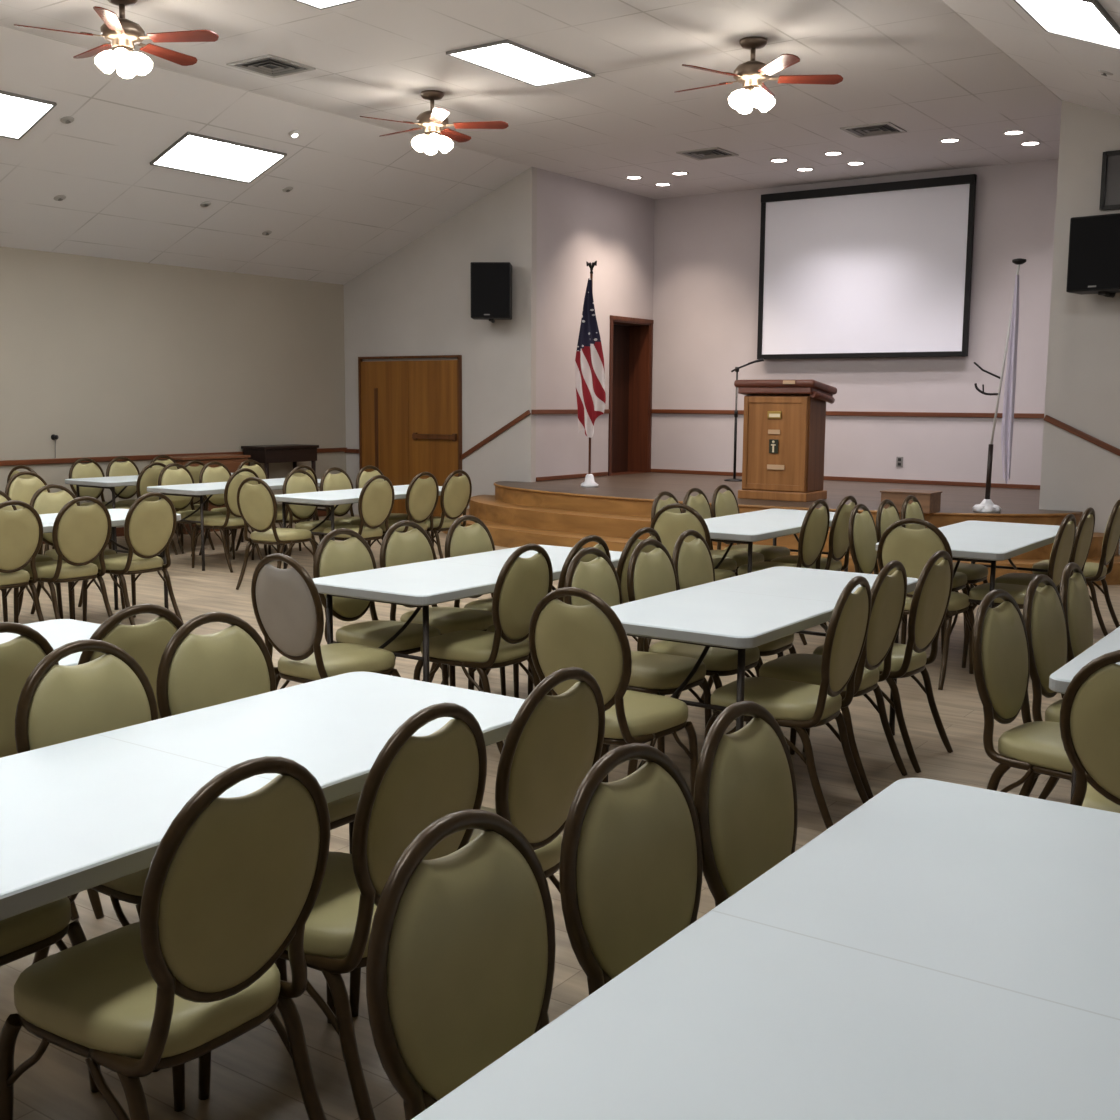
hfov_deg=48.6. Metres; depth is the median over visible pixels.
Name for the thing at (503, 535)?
step
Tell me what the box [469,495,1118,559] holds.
step
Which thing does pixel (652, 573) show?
banquet chair
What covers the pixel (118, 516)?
folding table
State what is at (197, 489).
folding table
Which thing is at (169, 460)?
banquet chair
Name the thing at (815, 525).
banquet chair
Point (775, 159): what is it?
recessed light
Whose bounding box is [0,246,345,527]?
wall
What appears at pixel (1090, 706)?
banquet chair
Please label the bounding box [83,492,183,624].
banquet chair
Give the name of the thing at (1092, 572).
banquet chair
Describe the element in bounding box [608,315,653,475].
door
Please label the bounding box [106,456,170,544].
banquet chair
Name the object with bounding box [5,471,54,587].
banquet chair
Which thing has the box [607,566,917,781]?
folding table
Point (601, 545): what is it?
banquet chair
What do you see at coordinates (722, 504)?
banquet chair
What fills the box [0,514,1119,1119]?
floor
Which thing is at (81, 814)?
folding table
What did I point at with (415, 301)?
wall
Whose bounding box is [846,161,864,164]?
recessed light
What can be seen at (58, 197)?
sprinkler
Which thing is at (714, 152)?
ceiling vent
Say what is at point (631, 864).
banquet chair
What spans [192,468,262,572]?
banquet chair
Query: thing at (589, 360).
flag
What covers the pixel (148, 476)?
banquet chair
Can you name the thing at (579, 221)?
wall
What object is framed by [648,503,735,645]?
banquet chair
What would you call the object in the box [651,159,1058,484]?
wall
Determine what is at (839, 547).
banquet chair
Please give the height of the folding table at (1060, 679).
0.740 m
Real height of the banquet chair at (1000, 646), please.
0.936 m
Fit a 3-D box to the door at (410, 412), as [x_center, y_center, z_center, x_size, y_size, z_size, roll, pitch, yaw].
[-1.970,-1.581,16.123,1.728,2.110,0.090,5,9,35]
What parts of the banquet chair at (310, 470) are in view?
leg, leg, seat, seat frame, frame, backrest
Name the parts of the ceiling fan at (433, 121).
blade, blade, lamp shade, lamp shade, motor, lamp shade, blade, lamp shade, blade, blade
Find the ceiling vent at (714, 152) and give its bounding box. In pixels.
[676,147,738,159]
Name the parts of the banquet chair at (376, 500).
seat, seat frame, frame, backrest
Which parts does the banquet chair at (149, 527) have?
leg, seat frame, leg, seat, leg, frame, backrest, leg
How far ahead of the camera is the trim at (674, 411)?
15.34 m
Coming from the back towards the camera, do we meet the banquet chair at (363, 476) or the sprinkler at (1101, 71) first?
the banquet chair at (363, 476)
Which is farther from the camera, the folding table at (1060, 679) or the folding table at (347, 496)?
the folding table at (347, 496)
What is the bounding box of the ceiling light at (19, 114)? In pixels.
[0,90,56,139]
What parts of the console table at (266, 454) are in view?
leg, leg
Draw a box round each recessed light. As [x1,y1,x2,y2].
[626,176,642,178]
[655,183,670,185]
[671,171,687,174]
[770,158,787,161]
[796,167,813,170]
[824,151,842,155]
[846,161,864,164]
[939,138,959,142]
[1003,130,1024,134]
[1020,141,1040,145]
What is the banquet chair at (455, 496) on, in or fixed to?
on the floor
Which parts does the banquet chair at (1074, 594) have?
frame, backrest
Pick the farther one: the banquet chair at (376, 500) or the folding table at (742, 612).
the banquet chair at (376, 500)
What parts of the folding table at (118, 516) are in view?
leg, leg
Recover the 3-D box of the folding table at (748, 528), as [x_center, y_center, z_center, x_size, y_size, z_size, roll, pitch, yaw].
[1.418,0.089,8.678,0.744,0.740,1.830,5,9,35]
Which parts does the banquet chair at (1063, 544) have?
leg, seat, frame, backrest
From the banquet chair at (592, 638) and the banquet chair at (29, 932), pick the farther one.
the banquet chair at (592, 638)
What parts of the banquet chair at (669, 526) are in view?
backrest, frame, seat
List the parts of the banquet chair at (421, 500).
seat, frame, backrest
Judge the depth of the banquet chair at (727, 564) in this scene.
8.59 m
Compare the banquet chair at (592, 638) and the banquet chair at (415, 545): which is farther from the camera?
the banquet chair at (415, 545)
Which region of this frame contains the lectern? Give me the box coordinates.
[734,379,836,501]
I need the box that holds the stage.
[495,472,1082,528]
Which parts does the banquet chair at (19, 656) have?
backrest, frame, leg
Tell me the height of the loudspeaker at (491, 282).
0.682 m
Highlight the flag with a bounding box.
[575,261,605,487]
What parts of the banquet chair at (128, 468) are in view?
frame, backrest, seat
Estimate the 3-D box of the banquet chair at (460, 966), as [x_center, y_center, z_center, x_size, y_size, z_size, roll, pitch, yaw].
[0.031,0.870,1.807,0.551,0.936,0.436,6,9,36]
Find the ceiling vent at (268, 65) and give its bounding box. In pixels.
[226,54,315,77]
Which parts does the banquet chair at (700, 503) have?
frame, backrest, seat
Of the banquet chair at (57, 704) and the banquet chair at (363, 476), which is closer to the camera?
the banquet chair at (57, 704)
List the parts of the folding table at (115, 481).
leg, leg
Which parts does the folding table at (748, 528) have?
leg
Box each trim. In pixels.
[0,448,346,465]
[345,449,358,452]
[461,410,530,459]
[494,481,1080,516]
[531,409,609,413]
[652,409,1043,417]
[1043,415,1119,455]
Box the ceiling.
[0,0,1119,284]
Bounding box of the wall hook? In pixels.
[51,434,58,457]
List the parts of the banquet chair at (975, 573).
frame, backrest, leg, seat, seat frame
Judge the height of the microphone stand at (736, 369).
1.530 m
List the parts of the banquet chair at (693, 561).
frame, backrest, leg, seat frame, seat, leg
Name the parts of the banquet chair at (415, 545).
frame, backrest, leg, seat, leg, leg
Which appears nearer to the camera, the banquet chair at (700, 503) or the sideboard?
the banquet chair at (700, 503)
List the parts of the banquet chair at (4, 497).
backrest, frame, leg, seat, leg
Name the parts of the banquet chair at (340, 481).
frame, backrest, seat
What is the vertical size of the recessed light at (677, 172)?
0.010 m
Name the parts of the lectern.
brass plate, plate, panel frame, name plate, panel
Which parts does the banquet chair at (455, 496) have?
seat, leg, seat frame, frame, backrest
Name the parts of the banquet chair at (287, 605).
leg, backrest, frame, seat frame, seat, leg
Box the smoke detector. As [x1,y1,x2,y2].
[289,130,299,137]
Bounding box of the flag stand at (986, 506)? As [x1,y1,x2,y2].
[973,258,1025,512]
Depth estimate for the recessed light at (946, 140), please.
13.01 m
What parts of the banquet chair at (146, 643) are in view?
leg, frame, backrest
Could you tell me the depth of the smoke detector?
12.11 m
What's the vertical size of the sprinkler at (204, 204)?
0.051 m
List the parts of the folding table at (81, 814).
leg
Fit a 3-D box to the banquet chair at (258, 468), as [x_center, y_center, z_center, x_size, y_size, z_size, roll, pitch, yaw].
[-2.998,-0.551,12.706,0.551,0.936,0.436,5,9,35]
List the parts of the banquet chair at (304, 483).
leg, frame, backrest, seat frame, seat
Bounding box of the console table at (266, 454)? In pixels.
[241,444,318,520]
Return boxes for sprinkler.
[54,195,65,200]
[60,116,73,123]
[200,201,210,206]
[262,231,271,235]
[282,187,292,191]
[1098,70,1112,75]
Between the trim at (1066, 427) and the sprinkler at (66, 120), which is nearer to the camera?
the sprinkler at (66, 120)
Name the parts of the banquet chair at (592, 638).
backrest, frame, leg, leg, seat, seat frame, leg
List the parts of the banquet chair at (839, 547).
seat, frame, backrest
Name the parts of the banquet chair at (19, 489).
frame, backrest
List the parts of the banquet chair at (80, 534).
leg, leg, seat frame, seat, leg, frame, backrest, leg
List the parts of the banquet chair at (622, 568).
backrest, frame, leg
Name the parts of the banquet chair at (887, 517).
frame, backrest, seat frame, seat, leg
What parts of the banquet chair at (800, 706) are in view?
leg, seat frame, seat, leg, frame, backrest, leg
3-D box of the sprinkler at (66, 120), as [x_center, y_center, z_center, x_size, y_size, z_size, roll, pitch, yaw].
[-4.252,-3.795,10.716,0.107,0.051,0.115,4,8,26]
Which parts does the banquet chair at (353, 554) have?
frame, backrest, seat, seat frame, leg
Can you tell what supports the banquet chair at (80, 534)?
on the floor
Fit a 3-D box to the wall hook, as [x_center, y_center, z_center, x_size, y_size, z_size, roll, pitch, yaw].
[-5.382,-1.214,13.243,0.065,0.251,0.058,5,9,35]
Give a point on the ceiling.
(973, 72)
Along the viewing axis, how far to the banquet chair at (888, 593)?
5.03 m
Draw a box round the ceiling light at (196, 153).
[150,132,286,183]
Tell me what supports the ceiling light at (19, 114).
attached to the ceiling
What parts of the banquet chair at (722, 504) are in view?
frame, backrest, seat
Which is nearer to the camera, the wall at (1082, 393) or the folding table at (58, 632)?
the folding table at (58, 632)
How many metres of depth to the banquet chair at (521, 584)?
5.50 m
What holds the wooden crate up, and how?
on the stage
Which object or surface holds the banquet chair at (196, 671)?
on the floor
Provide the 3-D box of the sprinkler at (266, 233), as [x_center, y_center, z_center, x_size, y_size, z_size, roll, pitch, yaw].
[-3.358,-3.744,14.222,0.107,0.051,0.115,4,8,26]
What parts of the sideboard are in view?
door, door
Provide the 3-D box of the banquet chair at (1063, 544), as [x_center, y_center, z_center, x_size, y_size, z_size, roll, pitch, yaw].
[2.723,0.179,7.323,0.551,0.936,0.436,5,9,35]
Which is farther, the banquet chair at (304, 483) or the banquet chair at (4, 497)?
the banquet chair at (304, 483)
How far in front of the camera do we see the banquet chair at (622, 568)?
6.13 m
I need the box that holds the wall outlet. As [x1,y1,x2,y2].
[896,457,902,466]
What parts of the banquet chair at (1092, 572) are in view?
seat frame, seat, leg, frame, leg, backrest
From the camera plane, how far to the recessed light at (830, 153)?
13.73 m
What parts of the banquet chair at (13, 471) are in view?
backrest, frame, leg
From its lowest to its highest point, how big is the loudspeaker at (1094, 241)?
0.682 m
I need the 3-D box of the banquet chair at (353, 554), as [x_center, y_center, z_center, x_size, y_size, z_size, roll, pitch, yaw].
[-0.871,0.328,5.974,0.551,0.936,0.436,5,9,35]
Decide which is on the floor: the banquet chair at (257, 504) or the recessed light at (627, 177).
the banquet chair at (257, 504)
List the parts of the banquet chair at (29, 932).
seat frame, seat, leg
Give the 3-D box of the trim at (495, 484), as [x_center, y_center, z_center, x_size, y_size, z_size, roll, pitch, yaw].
[1.666,-0.628,12.835,6.756,0.028,1.267,5,9,35]
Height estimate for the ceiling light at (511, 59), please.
0.022 m
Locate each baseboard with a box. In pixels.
[43,510,347,543]
[536,472,607,480]
[651,469,1039,489]
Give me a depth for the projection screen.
15.24 m
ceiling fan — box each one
[14,0,218,78]
[360,90,508,154]
[674,36,842,113]
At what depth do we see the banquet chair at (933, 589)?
5.33 m
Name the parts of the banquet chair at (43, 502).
leg, frame, backrest, leg, leg, seat, leg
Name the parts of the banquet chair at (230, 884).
leg, leg, seat, seat frame, leg, frame, backrest, leg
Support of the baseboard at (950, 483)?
attached to the wall at (707, 246)
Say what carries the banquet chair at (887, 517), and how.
on the floor
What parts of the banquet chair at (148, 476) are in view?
leg, seat, backrest, frame, leg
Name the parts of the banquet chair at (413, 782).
leg, seat frame, seat, leg, leg, frame, backrest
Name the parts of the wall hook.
knob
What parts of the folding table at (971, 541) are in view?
leg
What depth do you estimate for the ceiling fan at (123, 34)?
8.50 m
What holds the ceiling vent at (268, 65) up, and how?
in the ceiling
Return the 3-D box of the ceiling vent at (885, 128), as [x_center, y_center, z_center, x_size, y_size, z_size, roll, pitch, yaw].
[3.166,-4.339,12.534,0.510,0.016,0.510,5,9,35]
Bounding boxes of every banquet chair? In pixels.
[0,490,62,618]
[0,500,43,621]
[0,622,78,919]
[0,756,329,1119]
[0,897,100,1092]
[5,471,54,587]
[7,465,48,554]
[14,496,112,622]
[15,639,286,1071]
[29,484,125,619]
[69,458,128,508]
[78,604,183,918]
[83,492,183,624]
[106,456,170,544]
[109,462,177,554]
[150,455,210,543]
[156,612,361,963]
[158,463,225,556]
[175,460,214,553]
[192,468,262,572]
[198,702,486,1119]
[199,461,266,559]
[235,460,301,554]
[236,477,315,589]
[251,465,317,559]
[251,553,400,689]
[283,469,350,568]
[313,528,448,685]
[320,467,364,539]
[322,475,394,544]
[349,667,604,1016]
[356,465,406,519]
[366,809,555,1119]
[367,472,438,558]
[380,520,505,695]
[410,470,471,558]
[413,544,552,754]
[441,515,518,697]
[479,535,610,695]
[529,587,697,798]
[540,527,664,695]
[559,743,702,994]
[564,547,711,753]
[620,539,760,745]
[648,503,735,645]
[651,491,737,575]
[672,529,795,701]
[682,488,763,572]
[694,701,797,906]
[704,576,870,828]
[711,484,789,561]
[738,499,829,644]
[759,560,907,798]
[770,495,857,621]
[802,550,952,772]
[848,504,945,651]
[876,499,967,632]
[877,518,973,689]
[901,495,987,606]
[962,514,1075,667]
[972,589,1072,796]
[994,507,1094,607]
[1022,574,1067,799]
[1032,499,1119,635]
[1051,562,1092,791]
[1060,650,1119,812]
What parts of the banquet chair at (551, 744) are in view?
leg, seat, frame, seat frame, backrest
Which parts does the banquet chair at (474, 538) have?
frame, backrest, seat, leg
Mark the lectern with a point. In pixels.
(784, 423)
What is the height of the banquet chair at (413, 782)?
0.936 m
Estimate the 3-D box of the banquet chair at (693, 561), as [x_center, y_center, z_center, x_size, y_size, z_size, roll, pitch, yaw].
[0.838,0.333,6.030,0.551,0.936,0.436,5,9,33]
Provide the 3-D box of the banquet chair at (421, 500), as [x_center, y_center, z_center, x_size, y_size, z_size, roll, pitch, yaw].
[-1.383,-0.325,11.033,0.551,0.936,0.436,5,9,35]
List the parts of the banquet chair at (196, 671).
frame, backrest, seat frame, seat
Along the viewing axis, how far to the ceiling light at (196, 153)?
12.14 m
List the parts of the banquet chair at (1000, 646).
leg, frame, backrest, leg, seat, seat frame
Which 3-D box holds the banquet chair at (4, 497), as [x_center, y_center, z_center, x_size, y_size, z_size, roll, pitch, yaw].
[-3.779,-0.020,8.528,0.551,0.936,0.436,5,9,35]
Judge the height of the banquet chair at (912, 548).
0.936 m
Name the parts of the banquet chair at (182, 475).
frame, backrest, leg, leg, seat, seat frame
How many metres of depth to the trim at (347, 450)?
16.74 m
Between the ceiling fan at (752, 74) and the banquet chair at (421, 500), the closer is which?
the ceiling fan at (752, 74)
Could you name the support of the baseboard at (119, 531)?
attached to the wall at (107, 357)
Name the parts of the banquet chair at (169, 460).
backrest, frame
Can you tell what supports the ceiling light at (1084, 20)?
attached to the ceiling
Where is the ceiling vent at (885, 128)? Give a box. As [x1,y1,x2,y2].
[840,122,906,137]
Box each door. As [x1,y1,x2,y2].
[358,355,461,516]
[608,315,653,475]
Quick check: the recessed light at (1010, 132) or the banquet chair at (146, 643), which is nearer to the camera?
the banquet chair at (146, 643)
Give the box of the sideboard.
[159,454,250,533]
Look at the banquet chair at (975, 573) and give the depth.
8.35 m
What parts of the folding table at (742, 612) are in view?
leg, leg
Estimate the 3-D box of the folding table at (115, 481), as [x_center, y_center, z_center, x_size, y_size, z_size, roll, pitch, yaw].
[-4.159,-0.506,13.017,0.744,0.740,1.830,5,9,35]
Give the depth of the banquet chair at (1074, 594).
4.85 m
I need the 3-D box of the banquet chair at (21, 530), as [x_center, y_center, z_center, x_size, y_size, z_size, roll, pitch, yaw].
[-3.537,0.080,7.762,0.551,0.936,0.436,6,9,36]
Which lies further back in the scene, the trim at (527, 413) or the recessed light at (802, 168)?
the trim at (527, 413)
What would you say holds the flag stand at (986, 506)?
on the stage
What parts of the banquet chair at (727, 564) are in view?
frame, backrest, seat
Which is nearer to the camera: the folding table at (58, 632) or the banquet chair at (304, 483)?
the folding table at (58, 632)
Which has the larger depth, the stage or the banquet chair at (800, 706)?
the stage
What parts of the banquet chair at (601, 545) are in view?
leg, seat, leg, frame, backrest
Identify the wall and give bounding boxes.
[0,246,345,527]
[344,167,536,514]
[536,168,654,481]
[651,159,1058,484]
[1039,100,1119,554]
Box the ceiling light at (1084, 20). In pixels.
[1014,0,1119,49]
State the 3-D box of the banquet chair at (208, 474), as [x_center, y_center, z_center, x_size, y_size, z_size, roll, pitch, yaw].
[-3.262,-0.505,12.331,0.551,0.936,0.436,5,9,35]
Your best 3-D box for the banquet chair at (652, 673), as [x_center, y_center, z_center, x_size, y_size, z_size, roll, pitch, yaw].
[0.320,0.428,5.259,0.551,0.936,0.436,5,9,35]
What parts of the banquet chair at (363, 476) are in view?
frame, backrest, seat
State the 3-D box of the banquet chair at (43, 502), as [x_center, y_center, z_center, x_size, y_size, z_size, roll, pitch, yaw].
[-3.482,-0.068,8.916,0.551,0.936,0.436,5,9,35]
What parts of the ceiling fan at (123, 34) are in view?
blade, blade, lamp shade, blade, lamp shade, motor, lamp shade, lamp shade, blade, blade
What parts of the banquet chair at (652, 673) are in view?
frame, backrest, leg, seat frame, seat, leg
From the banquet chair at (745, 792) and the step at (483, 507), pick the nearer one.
the banquet chair at (745, 792)
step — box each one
[441,509,1119,585]
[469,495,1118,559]
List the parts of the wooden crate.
lid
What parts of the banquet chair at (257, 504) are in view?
leg, backrest, frame, seat, leg, seat frame, leg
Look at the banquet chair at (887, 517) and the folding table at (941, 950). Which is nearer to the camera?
the folding table at (941, 950)
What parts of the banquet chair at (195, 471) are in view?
leg, leg, seat, frame, backrest, leg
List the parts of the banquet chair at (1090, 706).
backrest, seat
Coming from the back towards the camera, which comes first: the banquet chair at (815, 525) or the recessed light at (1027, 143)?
the recessed light at (1027, 143)
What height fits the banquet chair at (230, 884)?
0.936 m
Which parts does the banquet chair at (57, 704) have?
leg, frame, backrest, seat frame, seat, leg, leg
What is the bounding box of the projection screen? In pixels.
[757,174,976,358]
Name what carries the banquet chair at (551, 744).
on the floor
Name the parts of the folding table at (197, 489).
leg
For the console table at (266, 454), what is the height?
0.972 m
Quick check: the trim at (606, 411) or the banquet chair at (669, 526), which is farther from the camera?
the trim at (606, 411)
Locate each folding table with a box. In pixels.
[0,619,100,665]
[0,671,524,920]
[39,508,180,609]
[65,473,243,552]
[147,478,330,570]
[275,485,441,568]
[312,545,621,681]
[411,778,1119,1119]
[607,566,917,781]
[704,509,847,576]
[876,521,1076,607]
[1049,626,1119,801]
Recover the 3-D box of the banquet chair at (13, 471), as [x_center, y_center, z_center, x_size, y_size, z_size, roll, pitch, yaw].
[-4.868,-0.436,11.708,0.436,0.936,0.551,3,8,20]
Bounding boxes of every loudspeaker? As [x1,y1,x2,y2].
[470,262,511,322]
[1066,213,1119,297]
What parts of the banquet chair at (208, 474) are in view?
leg, frame, backrest, seat, leg, leg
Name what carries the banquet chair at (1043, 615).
on the floor
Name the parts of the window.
pane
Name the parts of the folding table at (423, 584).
leg, leg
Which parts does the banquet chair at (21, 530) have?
leg, seat, seat frame, backrest, frame, leg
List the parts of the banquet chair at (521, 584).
leg, leg, seat, seat frame, leg, frame, backrest, leg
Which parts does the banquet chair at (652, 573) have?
frame, backrest, seat, leg, seat frame, leg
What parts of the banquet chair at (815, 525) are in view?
seat, leg, frame, backrest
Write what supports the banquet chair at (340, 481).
on the floor
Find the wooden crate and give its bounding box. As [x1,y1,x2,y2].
[880,489,941,512]
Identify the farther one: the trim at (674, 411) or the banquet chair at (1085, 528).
the trim at (674, 411)
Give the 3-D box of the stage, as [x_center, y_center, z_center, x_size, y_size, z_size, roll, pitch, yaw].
[2.597,-0.500,14.016,6.949,0.565,4.191,5,9,35]
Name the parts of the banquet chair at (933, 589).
seat, seat frame, leg, frame, backrest, leg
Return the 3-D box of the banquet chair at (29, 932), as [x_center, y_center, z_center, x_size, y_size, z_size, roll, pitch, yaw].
[-1.374,0.742,2.729,0.551,0.936,0.436,5,9,35]
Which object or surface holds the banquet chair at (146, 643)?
on the floor
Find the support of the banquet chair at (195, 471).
on the floor
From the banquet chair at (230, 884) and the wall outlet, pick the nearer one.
the banquet chair at (230, 884)
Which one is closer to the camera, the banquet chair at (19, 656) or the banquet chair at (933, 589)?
the banquet chair at (19, 656)
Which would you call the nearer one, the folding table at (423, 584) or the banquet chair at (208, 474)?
the folding table at (423, 584)
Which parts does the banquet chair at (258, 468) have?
leg, backrest, frame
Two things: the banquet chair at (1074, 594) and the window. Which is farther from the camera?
the window
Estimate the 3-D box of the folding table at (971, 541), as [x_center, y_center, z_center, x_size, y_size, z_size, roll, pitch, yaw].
[2.652,0.207,7.825,0.744,0.740,1.830,5,9,35]
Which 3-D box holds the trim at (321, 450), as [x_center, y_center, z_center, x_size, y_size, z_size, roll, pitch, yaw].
[-7.412,-0.702,10.409,0.030,0.055,15.800,5,9,35]
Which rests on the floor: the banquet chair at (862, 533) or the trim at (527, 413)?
the banquet chair at (862, 533)
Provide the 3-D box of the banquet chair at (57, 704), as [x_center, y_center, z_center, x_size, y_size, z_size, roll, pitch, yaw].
[-1.044,0.690,3.146,0.551,0.936,0.436,5,9,33]
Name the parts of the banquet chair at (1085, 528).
seat, frame, backrest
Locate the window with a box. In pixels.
[1099,150,1119,209]
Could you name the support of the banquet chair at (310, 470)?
on the floor
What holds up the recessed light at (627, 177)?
in the ceiling
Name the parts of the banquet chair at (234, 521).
leg, seat, seat frame, leg, leg, frame, backrest, leg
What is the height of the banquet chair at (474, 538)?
0.936 m
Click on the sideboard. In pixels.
(232, 462)
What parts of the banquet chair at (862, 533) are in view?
frame, backrest, leg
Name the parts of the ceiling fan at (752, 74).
blade, blade, lamp shade, lamp shade, motor, lamp shade, lamp shade, blade, blade, blade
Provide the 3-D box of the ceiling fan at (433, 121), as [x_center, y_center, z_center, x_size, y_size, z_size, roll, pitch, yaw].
[-1.091,-3.942,11.191,1.259,0.517,1.324,1,7,5]
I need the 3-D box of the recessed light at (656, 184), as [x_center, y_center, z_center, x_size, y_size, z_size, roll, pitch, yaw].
[1.308,-4.770,15.766,0.210,0.010,0.210,5,9,35]
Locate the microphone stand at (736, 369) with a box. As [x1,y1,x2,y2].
[724,358,763,480]
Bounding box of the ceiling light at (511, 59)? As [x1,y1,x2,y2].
[446,39,594,86]
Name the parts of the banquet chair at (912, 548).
leg, backrest, frame, seat frame, seat, leg, leg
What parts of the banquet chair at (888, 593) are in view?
leg, seat, seat frame, leg, frame, backrest, leg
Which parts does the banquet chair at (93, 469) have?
frame, backrest, seat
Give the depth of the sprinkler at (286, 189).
13.28 m
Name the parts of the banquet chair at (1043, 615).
leg, frame, leg, backrest, seat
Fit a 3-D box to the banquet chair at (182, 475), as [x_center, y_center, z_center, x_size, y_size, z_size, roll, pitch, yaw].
[-3.531,-0.453,11.913,0.551,0.936,0.436,5,9,35]
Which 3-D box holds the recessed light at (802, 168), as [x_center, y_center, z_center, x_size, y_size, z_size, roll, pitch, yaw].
[2.896,-4.619,14.680,0.210,0.010,0.210,5,9,35]
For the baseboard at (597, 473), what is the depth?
15.75 m
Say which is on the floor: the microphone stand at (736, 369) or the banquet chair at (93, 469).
the banquet chair at (93, 469)
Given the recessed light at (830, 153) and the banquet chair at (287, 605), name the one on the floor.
the banquet chair at (287, 605)

